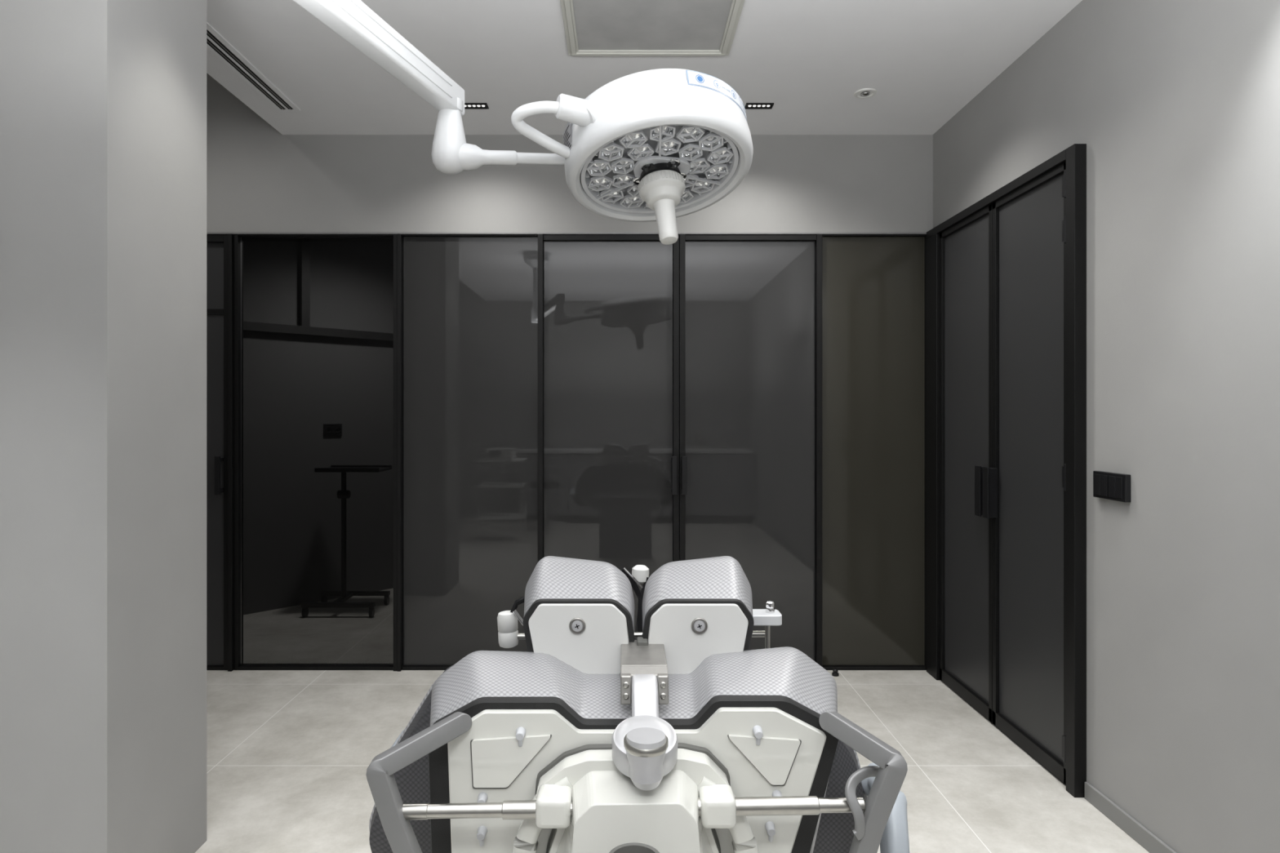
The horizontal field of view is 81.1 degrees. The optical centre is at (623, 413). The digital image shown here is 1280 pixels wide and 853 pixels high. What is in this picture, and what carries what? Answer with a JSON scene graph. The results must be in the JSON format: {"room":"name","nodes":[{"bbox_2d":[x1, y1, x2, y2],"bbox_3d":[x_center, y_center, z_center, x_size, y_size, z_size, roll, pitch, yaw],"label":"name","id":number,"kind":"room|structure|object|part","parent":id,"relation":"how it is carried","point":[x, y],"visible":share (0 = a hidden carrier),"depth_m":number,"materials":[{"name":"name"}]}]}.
{"room":"operating room","nodes":[
{"label":"operating room","id":0,"kind":"room"},
{"bbox_2d":[0,0,206,852],"bbox_3d":[-2.187,-0.265,2.228,1.626,3.350,0.476,0,0,0],"label":"wall pillar","id":1,"kind":"structure","parent":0,"point":[103,103],"depth_m":1.99,"materials":[{"name":"paint"}]},
{"bbox_2d":[206,72,933,231],"bbox_3d":[-0.650,-1.465,4.160,4.700,0.950,0.120,0,0,0],"label":"wall","id":2,"kind":"structure","parent":0,"point":[260,178],"depth_m":4.10,"materials":[{"name":"paint"}]},
{"bbox_2d":[206,233,234,671],"bbox_3d":[-2.256,0.214,4.107,0.236,2.392,0.105,0,0,0],"label":"door","id":3,"kind":"structure","parent":2,"relation":"in","point":[220,247],"depth_m":4.12,"materials":[{"name":"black glass"}]},
{"bbox_3d":[-2.268,-0.560,4.133,0.152,0.030,0.035,0,0,0],"label":"rail","id":4,"kind":"part","parent":3,"relation":"part of","materials":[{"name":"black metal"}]},
{"bbox_3d":[-2.268,0.205,4.130,0.148,2.370,0.012,0,0,0],"label":"glass pane","id":5,"kind":"part","parent":3,"relation":"part of","materials":[{"name":"black glass"}]},
{"bbox_3d":[-2.205,0.338,4.088,0.027,0.210,0.065,0,0,0],"label":"handle","id":6,"kind":"part","parent":3,"relation":"part of","materials":[{"name":"black plastic"}]},
{"bbox_2d":[234,234,396,671],"bbox_3d":[-1.686,0.214,4.122,0.899,2.392,0.075,0,0,0],"label":"glass panel","id":7,"kind":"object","parent":2,"relation":"in","point":[315,315],"depth_m":4.12,"materials":[{"name":"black glass"}]},
{"bbox_2d":[396,233,537,671],"bbox_3d":[-0.852,0.214,4.120,0.766,2.392,0.080,0,0,0],"label":"glass panel","id":8,"kind":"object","parent":2,"relation":"in","point":[467,304],"depth_m":4.12,"materials":[{"name":"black glass"}]},
{"bbox_2d":[206,231,926,235],"bbox_3d":[-0.650,-0.989,4.107,4.700,0.009,0.026,0,0,0],"label":"trim","id":9,"kind":"structure","parent":2,"relation":"attached to","point":[207,233],"depth_m":4.09,"materials":[{"name":"paint"}]},
{"bbox_2d":[537,234,679,631],"bbox_3d":[-0.081,0.214,4.107,0.773,2.392,0.105,0,0,0],"label":"glass panel","id":10,"kind":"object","parent":2,"relation":"in","point":[608,304],"depth_m":4.12,"materials":[{"name":"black glass"}]},
{"bbox_3d":[0.279,0.338,4.088,0.027,0.210,0.065,0,0,0],"label":"handle","id":11,"kind":"part","parent":10,"relation":"part of","materials":[{"name":"black plastic"}]},
{"bbox_2d":[679,234,822,666],"bbox_3d":[0.700,0.214,4.107,0.781,2.392,0.105,0,0,0],"label":"glass panel","id":12,"kind":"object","parent":2,"relation":"in","point":[750,305],"depth_m":4.12,"materials":[{"name":"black glass"}]},
{"bbox_3d":[0.333,0.338,4.088,0.027,0.210,0.065,0,0,0],"label":"handle","id":13,"kind":"part","parent":12,"relation":"part of","materials":[{"name":"black plastic"}]},
{"bbox_2d":[822,234,926,670],"bbox_3d":[1.397,0.214,4.120,0.609,2.392,0.080,0,0,0],"label":"glass panel","id":14,"kind":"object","parent":2,"relation":"in","point":[874,286],"depth_m":4.12,"materials":[{"name":"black glass"}]},
{"bbox_2d":[206,0,1082,134],"bbox_3d":[-0.650,-1.785,1.100,4.900,0.510,6.200,0,0,0],"label":"ceiling","id":15,"kind":"structure","parent":0,"point":[924,60],"depth_m":3.23,"materials":[{"name":"paint"}]},
{"bbox_2d":[206,21,300,111],"bbox_3d":[-1.680,-1.527,2.882,0.110,0.006,1.765,0,0,0],"label":"ceiling vent","id":16,"kind":"object","parent":15,"relation":"in","point":[216,43],"visible":0.64,"depth_m":3.32,"materials":[{"name":"metal"}]},
{"bbox_2d":[464,102,488,109],"bbox_3d":[-0.740,-1.527,3.710,0.136,0.006,0.060,0,0,0],"label":"recessed light","id":17,"kind":"object","parent":15,"relation":"in","point":[467,105],"visible":0.91,"depth_m":3.71,"materials":[{"name":"black metal"}]},
{"bbox_2d":[293,0,753,244],"bbox_3d":[-0.412,-1.021,1.860,0.712,1.015,1.966,0,0,43],"label":"lamp","id":18,"kind":"object","parent":15,"relation":"hanging from","point":[662,146],"visible":1,"depth_m":2.16,"materials":[{"name":"white metal"}]},
{"bbox_3d":[-0.236,-0.817,2.159,0.167,0.121,0.152,0,0,0],"label":"loop handle","id":19,"kind":"part","parent":18,"relation":"part of","materials":[{"name":"white plastic"}]},
{"bbox_3d":[0.119,-0.624,2.300,0.146,0.220,0.146,0,0,0],"label":"sterile handle","id":20,"kind":"part","parent":18,"relation":"part of","materials":[{"name":"white plastic"}]},
{"bbox_3d":[0.120,-0.745,2.317,0.176,0.057,0.175,0,0,0],"label":"plate","id":21,"kind":"part","parent":18,"relation":"part of","materials":[{"name":"white plastic"}]},
{"bbox_3d":[0.289,-0.921,2.168,0.051,0.076,0.289,0,0,44],"label":"control panel","id":22,"kind":"part","parent":18,"relation":"part of","materials":[{"name":"grey plastic"}]},
{"bbox_2d":[560,0,744,56],"bbox_3d":[0.108,-1.519,2.830,0.680,0.022,0.680,0,0,0],"label":"ceiling vent","id":23,"kind":"object","parent":15,"relation":"attached to","point":[593,28],"visible":1,"depth_m":2.94,"materials":[{"name":"grey metal"}]},
{"bbox_2d":[744,102,773,109],"bbox_3d":[0.675,-1.527,3.710,0.136,0.006,0.060,0,0,0],"label":"recessed light","id":24,"kind":"object","parent":15,"relation":"in","point":[748,105],"visible":0.99,"depth_m":3.71,"materials":[{"name":"black metal"}]},
{"bbox_2d":[853,88,876,98],"bbox_3d":[1.155,-1.522,3.565,0.104,0.015,0.104,0,0,0],"label":"sprinkler","id":25,"kind":"object","parent":15,"relation":"in","point":[865,92],"visible":1,"depth_m":3.55,"materials":[{"name":"white plastic"}]},
{"bbox_2d":[195,670,1149,852],"bbox_3d":[-0.650,1.460,2.600,4.900,0.100,9.200,0,0,0],"label":"floor","id":26,"kind":"structure","parent":0,"point":[290,753],"depth_m":3.00,"materials":[{"name":"tile"}]},
{"bbox_2d":[365,555,909,852],"bbox_3d":[0.001,0.841,1.442,0.952,1.138,1.156,0,0,0],"label":"table","id":27,"kind":"object","parent":26,"relation":"on","point":[671,734],"visible":1,"depth_m":1.10,"materials":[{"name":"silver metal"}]},
{"bbox_3d":[-0.447,0.700,1.651,0.053,0.050,0.303,0,0,2],"label":"armrest","id":28,"kind":"part","parent":27,"relation":"part of","materials":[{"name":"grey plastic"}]},
{"bbox_3d":[-0.285,0.579,1.062,0.126,0.278,0.109,0,0,0],"label":"rail","id":29,"kind":"part","parent":27,"relation":"part of","materials":[{"name":"paint"}]},
{"bbox_3d":[-0.165,0.513,1.099,0.120,0.079,0.006,0,0,0],"label":"plate","id":30,"kind":"part","parent":27,"relation":"part of","materials":[{"name":"grey plastic"}]},
{"bbox_3d":[-0.114,0.612,1.062,0.101,0.199,0.040,0,0,0],"label":"arm","id":31,"kind":"part","parent":27,"relation":"part of"},
{"bbox_3d":[0.019,0.608,1.212,0.689,0.416,0.167,0,0,0],"label":"backrest","id":32,"kind":"part","parent":27,"relation":"part of","materials":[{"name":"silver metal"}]},
{"bbox_2d":[608,842,659,852],"bbox_3d":[0.014,0.598,0.900,0.072,0.124,0.072,0,0,0],"label":"socket","id":33,"kind":"object","parent":27,"relation":"attached to","point":[633,847],"depth_m":0.93,"materials":[{"name":"grey plastic"}]},
{"bbox_3d":[0.030,0.468,1.050,0.092,0.060,0.096,0,0,0],"label":"clamp knob","id":34,"kind":"part","parent":27,"relation":"part of","materials":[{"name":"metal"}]},
{"bbox_3d":[0.031,0.465,1.002,0.056,0.064,0.057,0,0,0],"label":"clamp lever","id":35,"kind":"part","parent":27,"relation":"part of","materials":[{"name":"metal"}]},
{"bbox_3d":[0.148,0.612,1.062,0.101,0.199,0.040,0,0,0],"label":"arm","id":36,"kind":"part","parent":27,"relation":"part of"},
{"bbox_3d":[0.208,0.511,1.099,0.108,0.075,0.006,0,0,0],"label":"plate","id":37,"kind":"part","parent":27,"relation":"part of","materials":[{"name":"grey plastic"}]},
{"bbox_3d":[0.275,0.400,1.465,0.067,0.020,0.050,0,0,0],"label":"clamp plate","id":38,"kind":"part","parent":27,"relation":"part of","materials":[{"name":"white plastic"}]},
{"bbox_3d":[0.283,0.485,1.465,0.010,0.150,0.010,0,0,0],"label":"post","id":39,"kind":"part","parent":27,"relation":"part of","materials":[{"name":"metal"}]},
{"bbox_3d":[0.288,0.379,1.465,0.018,0.024,0.018,0,0,0],"label":"chrome knob","id":40,"kind":"part","parent":27,"relation":"part of","materials":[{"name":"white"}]},
{"bbox_3d":[0.330,0.535,1.033,0.029,0.084,0.065,0,0,40],"label":"hook lever","id":41,"kind":"part","parent":27,"relation":"part of","materials":[{"name":"paint"}]},
{"bbox_3d":[0.335,0.570,1.063,0.101,0.265,0.109,0,0,0],"label":"rail","id":42,"kind":"part","parent":27,"relation":"part of","materials":[{"name":"paint"}]},
{"bbox_3d":[0.439,0.730,1.226,0.060,0.225,0.267,0,0,6],"label":"armrest","id":43,"kind":"part","parent":27,"relation":"part of","materials":[{"name":"grey plastic"}]},
{"bbox_2d":[831,668,839,676],"bbox_3d":[1.142,1.393,4.020,0.036,0.034,0.036,0,0,0],"label":"door stop","id":44,"kind":"object","parent":26,"relation":"on","point":[834,673],"visible":1,"depth_m":4.01,"materials":[{"name":"black plastic"}]},
{"bbox_2d":[933,0,1279,852],"bbox_3d":[1.760,-0.060,1.150,0.120,2.940,6.100,0,0,0],"label":"wall","id":45,"kind":"structure","parent":0,"point":[1175,104],"depth_m":2.30,"materials":[{"name":"paint"}]},
{"bbox_2d":[939,203,992,722],"bbox_3d":[1.661,0.225,3.660,0.078,2.350,0.560,0,0,0],"label":"door","id":46,"kind":"structure","parent":45,"relation":"in","point":[966,247],"depth_m":3.67,"materials":[{"name":"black glass"}]},
{"bbox_3d":[1.646,0.355,3.425,0.048,0.230,0.048,0,0,0],"label":"handle","id":47,"kind":"part","parent":46,"relation":"part of","materials":[{"name":"black plastic"}]},
{"bbox_2d":[926,143,1086,797],"bbox_3d":[1.677,0.210,3.410,0.045,2.400,1.340,0,0,0],"label":"trim","id":48,"kind":"structure","parent":45,"relation":"attached to","point":[1074,156],"depth_m":2.77,"materials":[{"name":"black metal"}]},
{"bbox_2d":[982,161,1066,784],"bbox_3d":[1.661,0.225,3.078,0.078,2.350,0.595,0,0,0],"label":"door","id":49,"kind":"structure","parent":45,"relation":"in","point":[1024,488],"depth_m":3.10,"materials":[{"name":"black glass"}]},
{"bbox_3d":[1.646,0.355,3.350,0.048,0.230,0.048,0,0,0],"label":"handle","id":50,"kind":"part","parent":49,"relation":"part of","materials":[{"name":"black plastic"}]},
{"bbox_2d":[1093,471,1130,502],"bbox_3d":[1.688,0.252,2.586,0.024,0.093,0.172,0,0,0],"label":"light switch","id":51,"kind":"object","parent":45,"relation":"attached to","point":[1116,486],"visible":1,"depth_m":2.56,"materials":[{"name":"black plastic"}]},
{"bbox_2d":[1084,782,1176,852],"bbox_3d":[1.694,1.379,0.417,0.012,0.062,4.635,0,0,0],"label":"baseboard","id":52,"kind":"structure","parent":45,"relation":"attached to","point":[1141,835],"depth_m":2.51,"materials":[{"name":"grey"}]}
]}

